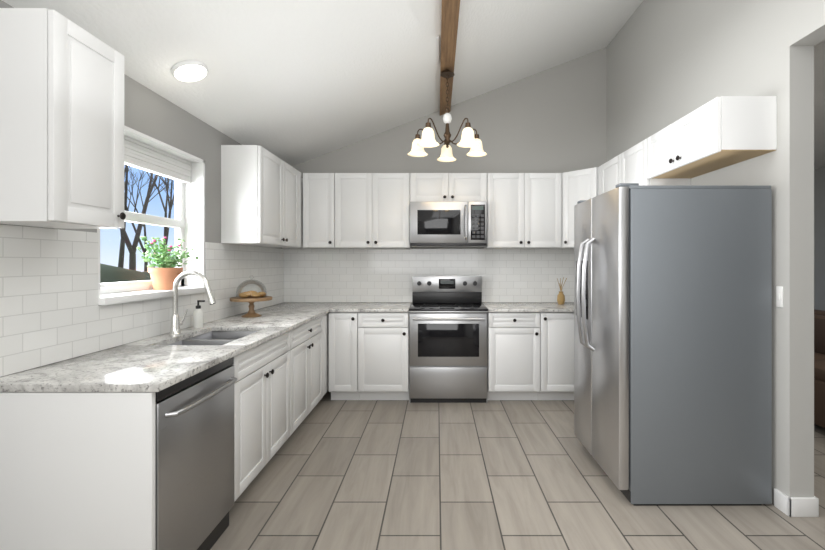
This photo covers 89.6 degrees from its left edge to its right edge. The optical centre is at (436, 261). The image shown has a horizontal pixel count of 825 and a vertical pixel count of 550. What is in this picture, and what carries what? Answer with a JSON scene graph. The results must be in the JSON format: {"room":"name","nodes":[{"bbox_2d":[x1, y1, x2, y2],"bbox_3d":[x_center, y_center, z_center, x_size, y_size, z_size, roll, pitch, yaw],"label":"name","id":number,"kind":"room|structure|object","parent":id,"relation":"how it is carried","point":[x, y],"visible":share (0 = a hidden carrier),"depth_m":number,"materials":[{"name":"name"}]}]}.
{"room":"kitchen","nodes":[
{"label":"kitchen","id":0,"kind":"room"},
{"bbox_2d":[0,0,824,503],"bbox_3d":[0.092,-0.780,0.830,4.125,4.300,8.060,0,0,0],"label":"wall","id":1,"kind":"structure","parent":0,"point":[352,86],"depth_m":3.01,"materials":[{"name":"grey paint"}]},
{"bbox_2d":[0,8,125,228],"bbox_3d":[-1.562,-0.540,1.695,0.312,0.780,0.350,0,0,0],"label":"upper cabinet","id":2,"kind":"object","parent":1,"relation":"attached to","point":[61,121],"depth_m":1.55,"materials":[{"name":"white wood"}]},
{"bbox_2d":[0,224,283,376],"bbox_3d":[-1.716,0.151,3.080,0.006,0.599,3.090,0,0,0],"label":"backsplash","id":3,"kind":"structure","parent":1,"relation":"attached to","point":[51,311],"depth_m":1.97,"materials":[{"name":"white tile"}]},
{"bbox_2d":[97,125,205,304],"bbox_3d":[-1.800,-0.266,2.588,0.240,0.972,0.977,0,0,0],"label":"window unit","id":4,"kind":"structure","parent":1,"relation":"in","point":[185,171],"depth_m":2.83,"materials":[{"name":"white"}]},
{"bbox_2d":[137,236,198,289],"bbox_3d":[-1.758,0.009,2.712,0.226,0.342,0.446,0,0,0],"label":"potted plant","id":5,"kind":"object","parent":4,"relation":"on","point":[164,274],"visible":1,"depth_m":2.65,"materials":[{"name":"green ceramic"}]},
{"bbox_2d":[171,60,207,81],"bbox_3d":[-1.458,-1.124,2.450,0.188,0.086,0.196,0,0,0],"label":"ceiling light","id":6,"kind":"object","parent":1,"relation":"attached to","point":[189,71],"visible":0.98,"depth_m":2.42,"materials":[{"name":"white glass"}]},
{"bbox_2d":[221,145,287,247],"bbox_3d":[-1.562,-0.540,3.578,0.312,0.780,0.556,0,0,0],"label":"upper cabinet","id":7,"kind":"object","parent":1,"relation":"attached to","point":[254,181],"depth_m":3.30,"materials":[{"name":"white wood"}]},
{"bbox_2d":[288,164,299,247],"bbox_3d":[-1.562,-0.540,3.976,0.312,0.780,0.488,0,0,0],"label":"upper cabinet","id":8,"kind":"object","parent":1,"relation":"attached to","point":[293,174],"depth_m":4.07,"materials":[{"name":"white wood"}]},
{"bbox_2d":[302,173,341,248],"bbox_3d":[-1.202,-0.540,4.489,0.394,0.780,0.337,0,0,0],"label":"upper cabinet","id":9,"kind":"object","parent":1,"relation":"attached to","point":[321,192],"depth_m":4.32,"materials":[{"name":"white wood"}]},
{"bbox_2d":[342,173,411,248],"bbox_3d":[-0.707,-0.540,4.489,0.846,0.780,0.337,0,0,0],"label":"upper cabinet","id":10,"kind":"object","parent":1,"relation":"attached to","point":[355,210],"depth_m":4.32,"materials":[{"name":"white wood"}]},
{"bbox_2d":[284,249,573,301],"bbox_3d":[0.092,0.151,4.655,3.623,0.599,0.007,0,0,0],"label":"backsplash","id":11,"kind":"structure","parent":1,"relation":"attached to","point":[310,275],"depth_m":4.65,"materials":[{"name":"white tile"}]},
{"bbox_2d":[440,0,459,115],"bbox_3d":[0.090,-1.693,0.830,0.120,0.106,7.660,0,0,0],"label":"ceiling beam","id":12,"kind":"structure","parent":1,"relation":"attached to","point":[449,17],"depth_m":3.17,"materials":[{"name":"brown wood"}]},
{"bbox_2d":[436,36,438,64],"bbox_3d":[0.004,-1.680,3.315,0.024,0.028,0.410,0,0,0],"label":"cord cover","id":13,"kind":"object","parent":12,"relation":"attached to","point":[437,50],"visible":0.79,"depth_m":3.28,"materials":[{"name":"white"}]},
{"bbox_2d":[407,69,486,161],"bbox_3d":[0.090,-1.309,3.626,0.707,0.706,0.682,0,0,0],"label":"chandelier","id":14,"kind":"object","parent":12,"relation":"hanging from","point":[471,140],"visible":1,"depth_m":3.58,"materials":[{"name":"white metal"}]},
{"bbox_2d":[410,173,489,204],"bbox_3d":[0.120,-0.776,4.489,0.802,0.308,0.337,0,0,0],"label":"upper cabinet","id":15,"kind":"object","parent":1,"relation":"attached to","point":[424,187],"depth_m":4.32,"materials":[{"name":"white wood"}]},
{"bbox_2d":[410,202,486,246],"bbox_3d":[0.117,-0.391,4.423,0.785,0.451,0.466,0,0,0],"label":"microwave","id":16,"kind":"object","parent":15,"relation":"attached to","point":[448,224],"visible":1,"depth_m":4.24,"materials":[{"name":"silver metal"}]},
{"bbox_2d":[484,173,560,248],"bbox_3d":[0.911,-0.540,4.489,0.774,0.780,0.337,0,0,0],"label":"upper cabinet","id":17,"kind":"object","parent":1,"relation":"attached to","point":[524,209],"depth_m":4.32,"materials":[{"name":"white wood"}]},
{"bbox_2d":[554,167,597,248],"bbox_3d":[1.603,-0.540,4.321,0.600,0.780,0.673,0,0,0],"label":"upper cabinet","id":18,"kind":"object","parent":1,"relation":"attached to","point":[577,185],"depth_m":4.23,"materials":[{"name":"white wood"}]},
{"bbox_2d":[598,139,690,194],"bbox_3d":[1.738,-0.540,3.581,0.330,0.780,0.937,0,0,0],"label":"upper cabinet","id":19,"kind":"object","parent":1,"relation":"attached to","point":[629,166],"depth_m":3.41,"materials":[{"name":"white wood"}]},
{"bbox_2d":[646,96,776,179],"bbox_3d":[1.738,-0.780,2.717,0.330,0.300,0.784,0,0,0],"label":"upper cabinet","id":20,"kind":"object","parent":1,"relation":"attached to","point":[716,133],"depth_m":2.42,"materials":[{"name":"white wood"}]},
{"bbox_2d":[776,286,782,306],"bbox_3d":[1.900,0.193,2.303,0.008,0.115,0.042,0,0,0],"label":"switch plate","id":21,"kind":"object","parent":1,"relation":"attached to","point":[779,296],"visible":1,"depth_m":2.30,"materials":[{"name":"white plastic"}]},
{"bbox_2d":[774,488,818,516],"bbox_3d":[2.045,1.320,4.169,0.014,0.100,3.882,0,0,0],"label":"baseboard","id":22,"kind":"structure","parent":1,"relation":"attached to","point":[797,506],"depth_m":2.23,"materials":[{"name":"white wood"}]},
{"bbox_2d":[210,389,824,549],"bbox_3d":[1.640,1.400,1.555,7.120,0.060,9.410,0,0,0],"label":"floor","id":23,"kind":"structure","parent":0,"point":[407,475],"depth_m":2.44,"materials":[{"name":"tile"}]},
{"bbox_2d":[155,357,236,549],"bbox_3d":[-1.330,0.929,1.863,0.660,0.882,0.595,0,0,0],"label":"dishwasher","id":24,"kind":"object","parent":23,"relation":"on","point":[194,459],"visible":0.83,"depth_m":1.81,"materials":[{"name":"silver metal"}]},
{"bbox_2d":[232,315,323,460],"bbox_3d":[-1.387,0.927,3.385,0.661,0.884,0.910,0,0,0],"label":"base cabinet","id":25,"kind":"object","parent":23,"relation":"on","point":[280,381],"depth_m":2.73,"materials":[{"name":"white wood"}]},
{"bbox_2d":[0,302,335,391],"bbox_3d":[-1.373,0.467,3.096,0.687,0.030,3.122,0,0,0],"label":"countertop","id":26,"kind":"structure","parent":25,"relation":"on","point":[158,363],"depth_m":1.92,"materials":[{"name":"stone"}]},
{"bbox_2d":[169,270,215,335],"bbox_3d":[-1.516,0.252,2.599,0.285,0.400,0.113,0,0,0],"label":"faucet","id":27,"kind":"object","parent":26,"relation":"on","point":[176,324],"visible":1,"depth_m":2.56,"materials":[{"name":"silver metal"}]},
{"bbox_2d":[193,300,204,327],"bbox_3d":[-1.639,0.357,2.860,0.077,0.188,0.063,0,0,0],"label":"soap bottle","id":28,"kind":"object","parent":26,"relation":"on","point":[198,317],"visible":1,"depth_m":2.84,"materials":[{"name":"white"}]},
{"bbox_2d":[168,331,257,344],"bbox_3d":[-1.370,0.582,2.576,0.460,0.196,0.700,0,0,0],"label":"sink","id":29,"kind":"object","parent":26,"relation":"in","point":[217,338],"visible":0.1,"depth_m":2.77,"materials":[{"name":"silver metal"}]},
{"bbox_2d":[230,275,272,317],"bbox_3d":[-1.540,0.281,3.446,0.326,0.341,0.326,0,0,0],"label":"cake stand","id":30,"kind":"object","parent":26,"relation":"on","point":[250,297],"visible":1,"depth_m":3.42,"materials":[{"name":"brown wood"}]},
{"bbox_2d":[324,313,327,394],"bbox_3d":[-1.387,0.927,3.895,0.661,0.884,0.230,0,0,0],"label":"base cabinet","id":31,"kind":"object","parent":23,"relation":"on","point":[325,315],"depth_m":3.95,"materials":[{"name":"white wood"}]},
{"bbox_2d":[328,313,328,388],"bbox_3d":[-1.387,0.927,4.333,0.661,0.884,0.647,0,0,0],"label":"base cabinet","id":32,"kind":"object","parent":23,"relation":"on","point":[328,313],"depth_m":4.13,"materials":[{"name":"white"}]},
{"bbox_2d":[329,312,364,399],"bbox_3d":[-0.880,0.927,4.337,0.346,0.884,0.641,0,0,0],"label":"base cabinet","id":33,"kind":"object","parent":23,"relation":"on","point":[346,329],"depth_m":4.02,"materials":[{"name":"white wood"}]},
{"bbox_2d":[365,312,408,399],"bbox_3d":[-0.553,0.927,4.337,0.555,0.884,0.641,0,0,0],"label":"base cabinet","id":34,"kind":"object","parent":23,"relation":"on","point":[386,333],"depth_m":4.02,"materials":[{"name":"white wood"}]},
{"bbox_2d":[332,302,411,311],"bbox_3d":[-0.650,0.467,4.311,0.753,0.030,0.692,0,0,0],"label":"countertop","id":35,"kind":"structure","parent":34,"relation":"on","point":[340,306],"depth_m":4.12,"materials":[{"name":"stone"}]},
{"bbox_2d":[409,276,487,402],"bbox_3d":[0.111,0.762,4.295,0.766,1.215,0.690,0,0,0],"label":"range","id":36,"kind":"object","parent":23,"relation":"on","point":[448,339],"visible":1,"depth_m":4.01,"materials":[{"name":"silver metal"}]},
{"bbox_2d":[487,312,548,399],"bbox_3d":[0.781,0.927,4.337,0.565,0.884,0.641,0,0,0],"label":"base cabinet","id":37,"kind":"object","parent":23,"relation":"on","point":[530,355],"depth_m":4.02,"materials":[{"name":"white wood"}]},
{"bbox_2d":[482,302,573,311],"bbox_3d":[1.199,0.467,4.324,1.406,0.030,0.665,0,0,0],"label":"countertop","id":38,"kind":"structure","parent":37,"relation":"on","point":[491,306],"depth_m":4.22,"materials":[{"name":"stone"}]},
{"bbox_2d":[557,277,566,303],"bbox_3d":[1.336,0.305,4.450,0.113,0.293,0.084,0,0,0],"label":"vase","id":39,"kind":"object","parent":38,"relation":"on","point":[560,297],"visible":1,"depth_m":4.43,"materials":[{"name":"brown ceramic"}]},
{"bbox_2d":[549,312,573,399],"bbox_3d":[1.196,0.927,4.337,0.512,0.884,0.641,0,0,0],"label":"base cabinet","id":40,"kind":"object","parent":23,"relation":"on","point":[561,324],"depth_m":4.02,"materials":[{"name":"white wood"}]},
{"bbox_2d":[574,183,771,504],"bbox_3d":[1.407,0.461,2.712,0.939,1.818,0.775,0,0,0],"label":"fridge","id":41,"kind":"object","parent":23,"relation":"on","point":[672,344],"visible":0.98,"depth_m":2.33,"materials":[{"name":"grey metal"}]},
{"bbox_2d":[814,309,824,427],"bbox_3d":[3.500,0.930,3.950,0.900,0.880,2.100,0,0,0],"label":"sofa","id":42,"kind":"object","parent":23,"relation":"on","point":[819,367],"visible":0.02,"depth_m":3.38,"materials":[{"name":"brown"}]},
{"bbox_2d":[814,40,824,310],"bbox_3d":[3.594,-0.005,1.555,3.113,2.750,9.410,0,0,0],"label":"wall","id":43,"kind":"structure","parent":0,"point":[819,176],"depth_m":5.36,"materials":[{"name":"grey paint"}]},
{"label":"outside","id":44,"kind":"structure","parent":0,"visible":0},
{"bbox_2d":[100,165,174,271],"bbox_3d":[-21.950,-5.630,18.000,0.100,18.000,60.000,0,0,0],"label":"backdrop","id":45,"kind":"structure","parent":44,"point":[107,238],"depth_m":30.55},
{"bbox_3d":[-11.970,1.795,18.000,20.060,0.050,60.000,0,0,0],"label":"ground","id":46,"kind":"structure","parent":0,"visible":0},
{"bbox_2d":[100,164,174,282],"bbox_3d":[-9.457,-2.928,11.831,10.456,10.607,14.946,0,0,0],"label":"garden","id":47,"kind":"object","parent":46,"relation":"on","point":[121,275],"depth_m":10.84,"materials":[{"name":"brown plant"}]}
]}

